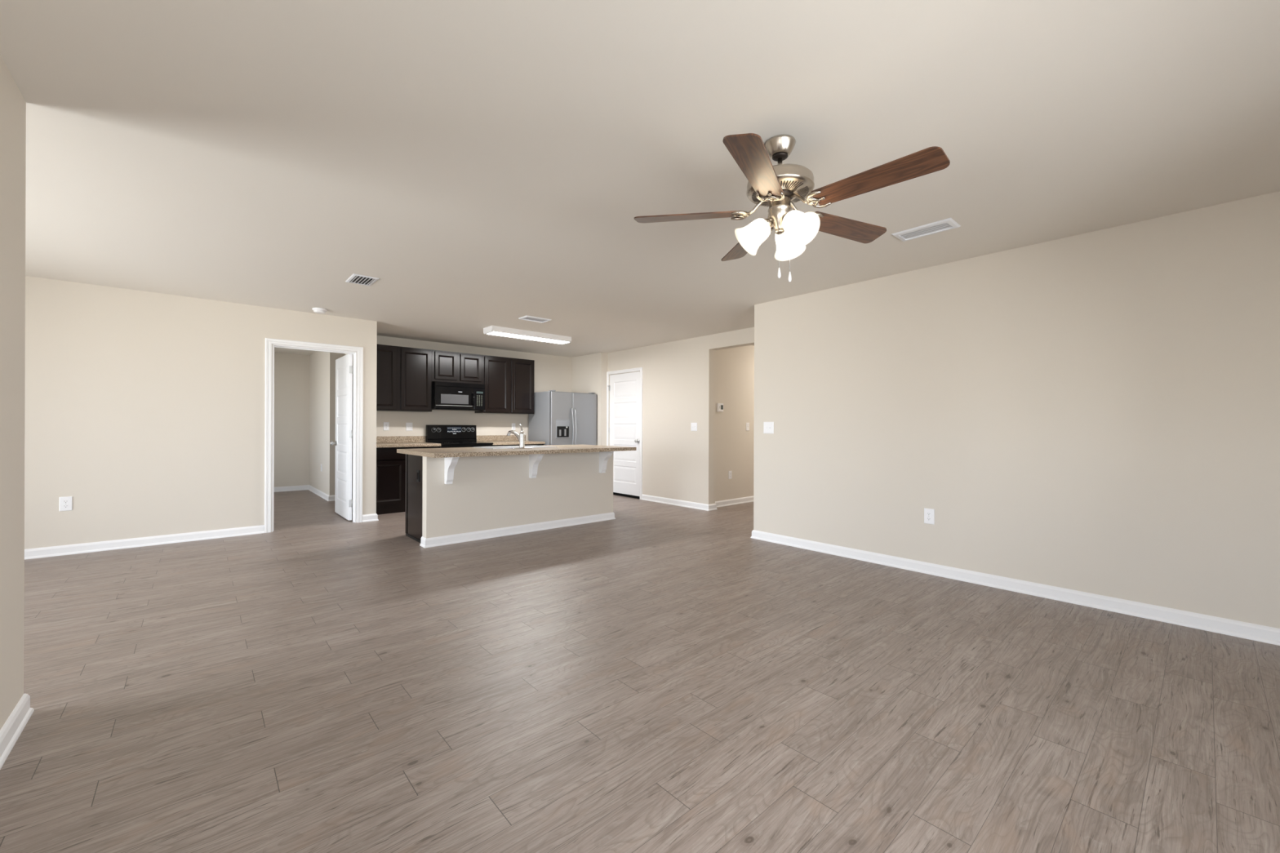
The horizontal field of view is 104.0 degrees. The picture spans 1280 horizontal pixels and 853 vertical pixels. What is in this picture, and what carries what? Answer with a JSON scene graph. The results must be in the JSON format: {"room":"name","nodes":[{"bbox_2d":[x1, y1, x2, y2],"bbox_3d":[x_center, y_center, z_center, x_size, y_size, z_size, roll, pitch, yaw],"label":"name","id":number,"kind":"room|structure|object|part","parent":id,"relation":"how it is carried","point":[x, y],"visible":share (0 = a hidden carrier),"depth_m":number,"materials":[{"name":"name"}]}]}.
{"room":"empty living room","nodes":[
{"label":"empty living room","id":0,"kind":"room"},
{"bbox_2d":[0,53,26,729],"bbox_3d":[-0.963,-0.067,0.225,0.115,2.440,4.613,0,0,-41],"label":"wall","id":1,"kind":"structure","parent":0,"point":[12,103],"depth_m":1.85,"materials":[{"name":"beige paint"}]},
{"bbox_2d":[0,693,34,769],"bbox_3d":[-2.154,1.105,-0.809,3.308,0.086,4.636,0,0,-41],"label":"baseboard","id":2,"kind":"structure","parent":1,"relation":"attached to","point":[18,719],"depth_m":1.84,"materials":[{"name":"white wood"}]},
{"bbox_2d":[24,275,377,549],"bbox_3d":[-5.305,-0.083,4.369,5.442,2.440,0.115,0,0,-41],"label":"wall","id":3,"kind":"structure","parent":0,"point":[146,410],"depth_m":4.82,"materials":[{"name":"beige paint"}]},
{"bbox_2d":[59,496,72,511],"bbox_3d":[-5.115,0.683,4.457,0.078,0.126,0.009,0,0,-41],"label":"outlet plate","id":4,"kind":"object","parent":3,"relation":"attached to","point":[65,503],"visible":1,"depth_m":4.46,"materials":[{"name":"white plastic"}]},
{"bbox_2d":[24,524,264,559],"bbox_3d":[-5.675,1.092,3.954,4.343,0.086,0.023,0,0,-41],"label":"baseboard","id":5,"kind":"structure","parent":3,"relation":"attached to","point":[53,551],"depth_m":4.75,"materials":[{"name":"white wood"}]},
{"bbox_2d":[264,337,363,533],"bbox_3d":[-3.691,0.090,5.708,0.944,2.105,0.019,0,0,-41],"label":"trim","id":6,"kind":"structure","parent":3,"relation":"attached to","point":[268,341],"depth_m":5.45,"materials":[{"name":"white wood"}]},
{"bbox_2d":[330,353,352,520],"bbox_3d":[-3.765,0.117,6.351,0.169,2.020,0.810,0,0,-41],"label":"door","id":7,"kind":"structure","parent":3,"relation":"in","point":[344,365],"depth_m":6.25,"materials":[{"name":"white wood"}]},
{"bbox_2d":[274,352,310,487],"bbox_3d":[-7.158,-0.090,8.124,3.240,2.440,0.115,0,0,-41],"label":"wall","id":8,"kind":"structure","parent":0,"point":[291,371],"depth_m":8.89,"materials":[{"name":"beige paint"}]},
{"bbox_2d":[274,484,334,501],"bbox_3d":[-5.995,1.091,8.259,5.076,0.086,1.608,0,0,-11],"label":"baseboard","id":9,"kind":"structure","parent":8,"relation":"attached to","point":[329,498],"depth_m":8.77,"materials":[{"name":"white wood"}]},
{"bbox_2d":[309,351,353,514],"bbox_3d":[-4.649,-0.081,7.646,0.117,2.440,3.925,0,0,-41],"label":"wall","id":10,"kind":"structure","parent":0,"point":[322,364],"depth_m":8.09,"materials":[{"name":"beige paint"}]},
{"bbox_2d":[338,353,345,358],"bbox_3d":[-4.148,-0.079,8.343,1.560,2.440,0.115,0,0,-41],"label":"wall","id":11,"kind":"structure","parent":0,"point":[340,355],"depth_m":7.81,"materials":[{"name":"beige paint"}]},
{"bbox_2d":[362,513,378,522],"bbox_3d":[-3.406,1.101,6.228,0.174,0.086,0.423,0,0,-41],"label":"baseboard","id":12,"kind":"structure","parent":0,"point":[366,517],"depth_m":6.07,"materials":[{"name":"white wood"}]},
{"bbox_2d":[376,335,571,443],"bbox_3d":[-2.524,-0.073,8.215,3.819,2.440,0.115,0,0,-41],"label":"wall","id":13,"kind":"structure","parent":0,"point":[552,372],"depth_m":8.07,"materials":[{"name":"beige paint"}]},
{"bbox_2d":[383,422,389,430],"bbox_3d":[-3.629,-0.012,7.155,0.074,0.119,0.009,0,0,-41],"label":"outlet plate","id":14,"kind":"object","parent":13,"relation":"attached to","point":[386,424],"visible":1,"depth_m":7.15,"materials":[{"name":"white plastic"}]},
{"bbox_2d":[376,435,425,443],"bbox_3d":[-3.564,0.179,7.204,0.920,0.096,0.020,0,0,-41],"label":"backsplash","id":15,"kind":"structure","parent":13,"relation":"attached to","point":[388,439],"depth_m":7.27,"materials":[{"name":"stone"}]},
{"bbox_2d":[376,344,431,412],"bbox_3d":[-3.462,-0.677,7.087,0.912,0.902,0.328,0,0,-41],"label":"upper cabinet","id":16,"kind":"object","parent":13,"relation":"attached to","point":[403,374],"visible":0.79,"depth_m":7.00,"materials":[{"name":"black wood"}]},
{"bbox_3d":[-3.532,-0.676,6.822,0.400,0.862,0.024,0,0,-41],"label":"door","id":17,"kind":"part","parent":16,"relation":"part of","materials":[{"name":"black wood"}]},
{"bbox_3d":[-3.187,-0.674,7.127,0.410,0.862,0.024,0,0,-41],"label":"door","id":18,"kind":"part","parent":16,"relation":"part of","materials":[{"name":"black wood"}]},
{"bbox_2d":[405,422,412,431],"bbox_3d":[-3.393,-0.006,7.359,0.092,0.122,0.017,0,0,-41],"label":"light switch","id":19,"kind":"object","parent":13,"relation":"attached to","point":[408,425],"visible":1,"depth_m":7.36,"materials":[{"name":"white plastic"}]},
{"bbox_2d":[431,350,482,384],"bbox_3d":[-2.830,-0.896,7.644,0.768,0.460,0.328,0,0,-41],"label":"upper cabinet","id":20,"kind":"object","parent":13,"relation":"attached to","point":[446,366],"visible":0.95,"depth_m":7.50,"materials":[{"name":"black wood"}]},
{"bbox_3d":[-2.870,-0.904,7.406,0.324,0.400,0.024,0,0,-41],"label":"door","id":21,"kind":"part","parent":20,"relation":"part of","materials":[{"name":"black wood"}]},
{"bbox_2d":[431,381,484,410],"bbox_3d":[-2.790,-0.461,7.601,0.756,0.406,0.446,0,0,-41],"label":"microwave","id":22,"kind":"object","parent":20,"relation":"attached to","point":[447,396],"visible":0.99,"depth_m":7.45,"materials":[{"name":"black"}]},
{"bbox_3d":[-2.750,-0.434,7.425,0.584,0.325,0.030,0,0,-41],"label":"door","id":23,"kind":"part","parent":22,"relation":"part of","materials":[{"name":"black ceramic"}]},
{"bbox_3d":[-2.466,-0.433,7.676,0.170,0.325,0.030,0,0,-41],"label":"control panel","id":24,"kind":"part","parent":22,"relation":"part of","materials":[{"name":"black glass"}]},
{"bbox_3d":[-2.585,-0.903,7.658,0.326,0.400,0.024,0,0,-41],"label":"door","id":25,"kind":"part","parent":20,"relation":"part of","materials":[{"name":"black wood"}]},
{"bbox_2d":[476,435,525,441],"bbox_3d":[-2.306,0.184,8.317,0.900,0.096,0.020,0,0,-41],"label":"backsplash","id":26,"kind":"structure","parent":13,"relation":"attached to","point":[483,437],"depth_m":8.25,"materials":[{"name":"stone"}]},
{"bbox_2d":[474,355,534,414],"bbox_3d":[-2.204,-0.673,8.199,0.903,0.902,0.328,0,0,-41],"label":"upper cabinet","id":27,"kind":"object","parent":13,"relation":"attached to","point":[508,382],"visible":0.98,"depth_m":8.07,"materials":[{"name":"black wood"}]},
{"bbox_3d":[-2.268,-0.671,7.939,0.410,0.862,0.024,0,0,-41],"label":"door","id":28,"kind":"part","parent":27,"relation":"part of","materials":[{"name":"black wood"}]},
{"bbox_3d":[-1.929,-0.670,8.239,0.400,0.862,0.024,0,0,-41],"label":"door","id":29,"kind":"part","parent":27,"relation":"part of","materials":[{"name":"black wood"}]},
{"bbox_2d":[511,422,515,430],"bbox_3d":[-2.140,-0.007,8.472,0.067,0.119,0.009,0,0,-41],"label":"outlet plate","id":30,"kind":"object","parent":13,"relation":"attached to","point":[513,424],"visible":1,"depth_m":8.46,"materials":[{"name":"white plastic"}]},
{"bbox_2d":[422,452,613,538],"bbox_3d":[-1.226,0.715,5.576,2.275,0.874,0.115,0,0,-41],"label":"wall","id":31,"kind":"structure","parent":0,"point":[490,492],"depth_m":5.36,"materials":[{"name":"beige paint"}]},
{"bbox_2d":[444,457,459,484],"bbox_3d":[-1.818,0.415,4.831,0.062,0.280,0.215,0,0,-41],"label":"corbel","id":32,"kind":"object","parent":31,"relation":"attached to","point":[450,463],"visible":0.88,"depth_m":4.84,"materials":[{"name":"white wood"}]},
{"bbox_2d":[419,512,615,548],"bbox_3d":[-1.220,1.109,5.567,2.321,0.086,0.138,0,0,-41],"label":"baseboard","id":33,"kind":"structure","parent":31,"relation":"attached to","point":[498,532],"depth_m":5.34,"materials":[{"name":"white wood"}]},
{"bbox_2d":[528,453,544,478],"bbox_3d":[-1.126,0.418,5.443,0.062,0.280,0.215,0,0,-41],"label":"corbel","id":34,"kind":"object","parent":31,"relation":"attached to","point":[534,460],"visible":0.9,"depth_m":5.46,"materials":[{"name":"white wood"}]},
{"bbox_2d":[599,451,613,473],"bbox_3d":[-0.409,0.420,6.077,0.062,0.280,0.215,0,0,-41],"label":"corbel","id":35,"kind":"object","parent":31,"relation":"attached to","point":[604,456],"visible":0.88,"depth_m":6.09,"materials":[{"name":"white wood"}]},
{"bbox_2d":[571,351,608,445],"bbox_3d":[-0.862,-0.067,9.006,0.281,2.440,0.902,0,0,-41],"label":"wall","id":36,"kind":"structure","parent":0,"point":[588,371],"depth_m":8.68,"materials":[{"name":"beige paint"}]},
{"bbox_2d":[0,489,1279,852],"bbox_3d":[-1.063,1.202,5.258,13.220,0.100,12.520,0,0,-41],"label":"floor","id":37,"kind":"structure","parent":0,"point":[655,677],"depth_m":2.07,"materials":[{"name":"laminate"}]},
{"bbox_2d":[376,446,439,515],"bbox_3d":[-3.354,0.706,6.981,0.896,0.876,0.636,0,0,-41],"label":"base cabinet","id":38,"kind":"object","parent":37,"relation":"on","point":[390,464],"visible":0.37,"depth_m":6.62,"materials":[{"name":"black wood"}]},
{"bbox_3d":[-3.317,0.361,6.606,0.403,0.137,0.020,0,0,-41],"label":"drawer","id":39,"kind":"part","parent":38,"relation":"part of","materials":[{"name":"black wood"}]},
{"bbox_3d":[-3.317,0.739,6.605,0.403,0.580,0.024,0,0,-41],"label":"door","id":40,"kind":"part","parent":38,"relation":"part of","materials":[{"name":"black wood"}]},
{"bbox_2d":[376,435,440,448],"bbox_3d":[-3.352,0.200,6.963,0.920,0.135,0.662,0,0,-41],"label":"countertop","id":41,"kind":"structure","parent":38,"relation":"on","point":[388,441],"depth_m":7.13,"materials":[{"name":"stone"}]},
{"bbox_2d":[404,453,422,542],"bbox_3d":[-1.463,0.714,5.837,2.240,0.874,0.588,0,0,-41],"label":"base cabinet","id":42,"kind":"object","parent":37,"relation":"on","point":[414,464],"visible":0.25,"depth_m":5.12,"materials":[{"name":"black wood"}]},
{"bbox_2d":[416,470,419,481],"bbox_3d":[-2.231,0.491,5.024,0.006,0.115,0.070,0,0,-41],"label":"outlet","id":43,"kind":"object","parent":42,"relation":"attached to","point":[417,471],"depth_m":5.01,"materials":[{"name":"black plastic"}]},
{"bbox_2d":[396,444,635,457],"bbox_3d":[-1.310,0.256,5.662,2.382,0.040,1.127,0,0,-41],"label":"countertop","id":44,"kind":"structure","parent":42,"relation":"on","point":[452,451],"depth_m":5.16,"materials":[{"name":"stone"}]},
{"bbox_2d":[473,445,556,448],"bbox_3d":[-1.438,0.316,5.791,0.800,0.180,0.510,0,0,-41],"label":"sink","id":45,"kind":"object","parent":44,"relation":"in","point":[504,446],"visible":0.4,"depth_m":5.86,"materials":[{"name":"silver metal"}]},
{"bbox_3d":[-1.570,0.319,5.675,0.381,0.173,0.442,0,0,-41],"label":"bowl","id":46,"kind":"part","parent":45,"relation":"part of","materials":[{"name":"silver metal"}]},
{"bbox_3d":[-1.288,0.320,5.924,0.331,0.173,0.442,0,0,-41],"label":"bowl","id":47,"kind":"part","parent":45,"relation":"part of","materials":[{"name":"silver metal"}]},
{"bbox_2d":[506,424,532,448],"bbox_3d":[-1.400,0.102,5.622,0.230,0.269,0.367,0,0,-41],"label":"faucet","id":48,"kind":"object","parent":44,"relation":"on","point":[521,437],"visible":1,"depth_m":5.50,"materials":[{"name":"silver metal"}]},
{"bbox_3d":[-1.406,0.116,5.629,0.037,0.158,0.349,0,0,-41],"label":"spout","id":49,"kind":"part","parent":48,"relation":"part of","materials":[{"name":"silver metal"}]},
{"bbox_3d":[-1.299,0.232,5.507,0.230,0.009,0.052,0,0,-41],"label":"plate","id":50,"kind":"part","parent":48,"relation":"part of","materials":[{"name":"silver metal"}]},
{"bbox_2d":[426,425,493,448],"bbox_3d":[-2.696,0.557,7.495,0.763,1.178,0.718,0,0,-41],"label":"range","id":51,"kind":"object","parent":37,"relation":"on","point":[449,436],"visible":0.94,"depth_m":7.63,"materials":[{"name":"black metal"}]},
{"bbox_2d":[430,441,493,444],"bbox_3d":[-2.687,0.242,7.487,0.763,0.017,0.605,0,0,-41],"label":"cooktop","id":52,"kind":"object","parent":51,"relation":"in","point":[442,442],"depth_m":7.43,"materials":[{"name":"black ceramic"}]},
{"bbox_2d":[492,444,543,446],"bbox_3d":[-2.105,0.711,8.085,0.898,0.876,0.636,0,0,-41],"label":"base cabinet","id":53,"kind":"object","parent":37,"relation":"on","point":[525,444],"visible":0.03,"depth_m":7.86,"materials":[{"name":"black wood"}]},
{"bbox_2d":[476,435,545,444],"bbox_3d":[-2.094,0.204,8.076,0.900,0.135,0.662,0,0,-41],"label":"countertop","id":54,"kind":"structure","parent":53,"relation":"on","point":[495,439],"depth_m":8.14,"materials":[{"name":"stone"}]},
{"bbox_2d":[528,390,596,445],"bbox_3d":[-1.308,0.278,8.578,0.908,1.748,0.818,0,0,-41],"label":"refrigerator","id":55,"kind":"object","parent":37,"relation":"on","point":[558,418],"visible":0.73,"depth_m":8.27,"materials":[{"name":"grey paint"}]},
{"bbox_3d":[-1.293,0.245,8.183,0.407,1.643,0.068,0,0,-41],"label":"door","id":56,"kind":"part","parent":55,"relation":"part of","materials":[{"name":"silver metal"}]},
{"bbox_3d":[-1.112,0.057,8.249,0.022,0.757,0.068,0,0,-41],"label":"handle","id":57,"kind":"part","parent":55,"relation":"part of","materials":[{"name":"silver metal"}]},
{"bbox_3d":[-1.069,0.057,8.287,0.022,0.757,0.068,0,0,-41],"label":"handle","id":58,"kind":"part","parent":55,"relation":"part of","materials":[{"name":"silver metal"}]},
{"bbox_3d":[-0.951,0.246,8.486,0.495,1.643,0.068,0,0,-41],"label":"door","id":59,"kind":"part","parent":55,"relation":"part of","materials":[{"name":"silver metal"}]},
{"bbox_2d":[0,0,1279,357],"bbox_3d":[-1.054,-1.338,5.258,13.220,0.100,12.520,0,0,-41],"label":"ceiling","id":60,"kind":"structure","parent":0,"point":[488,162],"depth_m":2.22,"materials":[{"name":"white paint"}]},
{"bbox_2d":[311,307,327,313],"bbox_3d":[-3.513,-1.275,5.486,0.140,0.043,0.140,0,0,-41],"label":"smoke detector","id":61,"kind":"object","parent":60,"relation":"attached to","point":[318,310],"visible":1,"depth_m":5.45,"materials":[{"name":"white plastic"}]},
{"bbox_2d":[345,273,378,285],"bbox_3d":[-2.437,-1.287,4.388,0.200,0.010,0.308,0,0,-41],"label":"ceiling vent","id":62,"kind":"object","parent":60,"relation":"in","point":[354,278],"visible":1,"depth_m":4.37,"materials":[{"name":"white metal"}]},
{"bbox_2d":[483,325,571,344],"bbox_3d":[-1.511,-1.249,6.830,1.200,0.079,0.260,0,0,-41],"label":"ceiling light","id":63,"kind":"object","parent":60,"relation":"attached to","point":[491,330],"visible":1,"depth_m":6.72,"materials":[{"name":"white plastic"}]},
{"bbox_2d":[488,331,567,343],"bbox_3d":[-1.511,-1.216,6.830,1.155,0.001,0.212,0,0,-41],"label":"diffuser","id":64,"kind":"object","parent":63,"relation":"attached to","point":[508,334],"depth_m":6.78,"materials":[{"name":"white plastic"}]},
{"bbox_2d":[518,315,551,323],"bbox_3d":[-1.248,-1.280,5.944,0.330,0.016,0.205,0,0,-41],"label":"ceiling vent","id":65,"kind":"object","parent":60,"relation":"in","point":[526,317],"visible":1,"depth_m":5.93,"materials":[{"name":"white metal"}]},
{"bbox_2d":[634,133,950,282],"bbox_3d":[0.665,-0.967,2.234,1.272,0.627,1.238,0,0,-41],"label":"ceiling fan","id":66,"kind":"object","parent":60,"relation":"hanging from","point":[780,186],"visible":1,"depth_m":2.15,"materials":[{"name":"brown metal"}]},
{"bbox_3d":[0.221,-0.975,2.319,0.492,0.006,0.136,0,12,9],"label":"blade","id":67,"kind":"part","parent":66,"relation":"part of","materials":[{"name":"brown wood"}]},
{"bbox_3d":[0.566,-0.974,2.662,0.136,0.006,0.492,-12,2,-9],"label":"blade","id":68,"kind":"part","parent":66,"relation":"part of","materials":[{"name":"brown wood"}]},
{"bbox_3d":[0.500,-0.860,2.261,0.156,0.158,0.156,0,0,-41],"label":"lamp shade","id":69,"kind":"part","parent":66,"relation":"part of","materials":[{"name":"white glass"}]},
{"bbox_3d":[0.441,-0.974,1.885,0.136,0.006,0.492,14,6,26],"label":"blade","id":70,"kind":"part","parent":66,"relation":"part of","materials":[{"name":"brown wood"}]},
{"bbox_3d":[0.571,-0.921,2.257,0.048,0.057,0.048,0,0,-41],"label":"lamp arm","id":71,"kind":"part","parent":66,"relation":"part of","materials":[{"name":"silver metal"}]},
{"bbox_3d":[0.627,-0.793,2.253,0.004,0.154,0.003,0,0,-41],"label":"pull chain","id":72,"kind":"part","parent":66,"relation":"part of","materials":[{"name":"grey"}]},
{"bbox_3d":[0.627,-0.694,2.253,0.015,0.048,0.015,0,0,-41],"label":"chain pull","id":73,"kind":"part","parent":66,"relation":"part of","materials":[{"name":"white plastic"}]},
{"bbox_3d":[0.675,-0.821,2.253,0.004,0.244,0.003,0,0,-41],"label":"pull chain","id":74,"kind":"part","parent":66,"relation":"part of","materials":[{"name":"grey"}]},
{"bbox_3d":[0.675,-0.677,2.253,0.015,0.048,0.015,0,0,-41],"label":"chain pull","id":75,"kind":"part","parent":66,"relation":"part of","materials":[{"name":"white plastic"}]},
{"bbox_3d":[0.691,-0.859,2.361,0.159,0.158,0.144,0,0,-41],"label":"lamp shade","id":76,"kind":"part","parent":66,"relation":"part of","materials":[{"name":"white glass"}]},
{"bbox_3d":[0.673,-0.877,2.159,0.057,0.075,0.079,0,0,-41],"label":"bulb","id":77,"kind":"part","parent":66,"relation":"part of","materials":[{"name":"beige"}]},
{"bbox_3d":[0.678,-0.859,2.139,0.144,0.158,0.159,0,0,-41],"label":"lamp shade","id":78,"kind":"part","parent":66,"relation":"part of","materials":[{"name":"white glass"}]},
{"bbox_3d":[0.999,-0.972,2.441,0.492,0.006,0.136,0,-12,-27],"label":"blade","id":79,"kind":"part","parent":66,"relation":"part of","materials":[{"name":"brown wood"}]},
{"bbox_3d":[0.922,-0.972,1.960,0.492,0.006,0.136,0,-12,45],"label":"blade","id":80,"kind":"part","parent":66,"relation":"part of","materials":[{"name":"brown wood"}]},
{"bbox_2d":[891,217,960,241],"bbox_3d":[1.847,-1.271,3.236,0.188,0.012,0.348,0,0,-41],"label":"ceiling vent","id":81,"kind":"object","parent":60,"relation":"in","point":[948,224],"visible":1,"depth_m":3.22,"materials":[{"name":"white metal"}]},
{"bbox_2d":[607,327,754,504],"bbox_3d":[0.765,-0.061,7.272,0.140,2.440,3.851,0,0,-41],"label":"wall","id":82,"kind":"structure","parent":0,"point":[679,376],"depth_m":7.38,"materials":[{"name":"beige paint"}]},
{"bbox_2d":[608,371,639,498],"bbox_3d":[-0.269,0.128,8.337,0.116,2.054,0.828,0,0,-41],"label":"door","id":83,"kind":"structure","parent":82,"relation":"in","point":[624,388],"depth_m":8.33,"materials":[{"name":"white wood"}]},
{"bbox_2d":[606,367,642,499],"bbox_3d":[-0.275,0.099,8.328,0.019,2.113,0.934,0,0,-41],"label":"trim","id":84,"kind":"structure","parent":82,"relation":"attached to","point":[637,369],"depth_m":8.00,"materials":[{"name":"white wood"}]},
{"bbox_2d":[690,422,697,431],"bbox_3d":[0.768,-0.004,7.150,0.017,0.119,0.118,0,0,-41],"label":"light switch","id":85,"kind":"object","parent":82,"relation":"attached to","point":[693,425],"visible":1,"depth_m":7.15,"materials":[{"name":"white plastic"}]},
{"bbox_2d":[715,345,754,501],"bbox_3d":[2.308,-0.055,8.380,3.639,2.440,0.115,0,0,-41],"label":"wall","id":86,"kind":"structure","parent":0,"point":[735,366],"depth_m":7.52,"materials":[{"name":"beige paint"}]},
{"bbox_2d":[641,494,753,511],"bbox_3d":[1.910,1.120,8.702,3.802,0.086,1.400,0,0,-41],"label":"baseboard","id":87,"kind":"structure","parent":86,"relation":"attached to","point":[644,497],"depth_m":7.41,"materials":[{"name":"white wood"}]},
{"bbox_2d":[717,403,723,412],"bbox_3d":[1.171,-0.286,7.275,0.112,0.123,0.032,0,0,-41],"label":"thermostat","id":88,"kind":"object","parent":86,"relation":"attached to","point":[720,406],"visible":1,"depth_m":7.25,"materials":[{"name":"white plastic"}]},
{"bbox_2d":[728,471,732,479],"bbox_3d":[1.345,0.712,7.447,0.074,0.119,0.009,0,0,-41],"label":"outlet plate","id":89,"kind":"object","parent":86,"relation":"attached to","point":[730,473],"visible":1,"depth_m":7.44,"materials":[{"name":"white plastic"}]},
{"bbox_2d":[746,422,749,431],"bbox_3d":[1.668,-0.007,7.725,0.078,0.122,0.017,0,0,-41],"label":"light switch","id":90,"kind":"object","parent":86,"relation":"attached to","point":[747,424],"visible":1,"depth_m":7.72,"materials":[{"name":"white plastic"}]},
{"bbox_2d":[753,191,1279,628],"bbox_3d":[2.769,-0.053,3.537,0.115,2.440,4.630,0,0,-41],"label":"wall","id":91,"kind":"structure","parent":0,"point":[1096,412],"depth_m":3.39,"materials":[{"name":"beige paint"}]},
{"bbox_2d":[763,422,773,433],"bbox_3d":[1.305,0.006,5.093,0.017,0.119,0.118,0,0,-41],"label":"light switch","id":92,"kind":"object","parent":91,"relation":"attached to","point":[768,427],"visible":1,"depth_m":5.09,"materials":[{"name":"white plastic"}]},
{"bbox_2d":[924,507,934,524],"bbox_3d":[2.296,0.709,3.975,0.009,0.121,0.074,0,0,-41],"label":"outlet plate","id":93,"kind":"object","parent":91,"relation":"attached to","point":[929,513],"visible":1,"depth_m":3.97,"materials":[{"name":"white plastic"}]},
{"bbox_2d":[750,529,1279,645],"bbox_3d":[4.425,1.130,5.134,4.763,0.086,4.823,0,0,-41],"label":"baseboard","id":94,"kind":"structure","parent":91,"relation":"attached to","point":[1254,632],"depth_m":3.37,"materials":[{"name":"white wood"}]}
]}

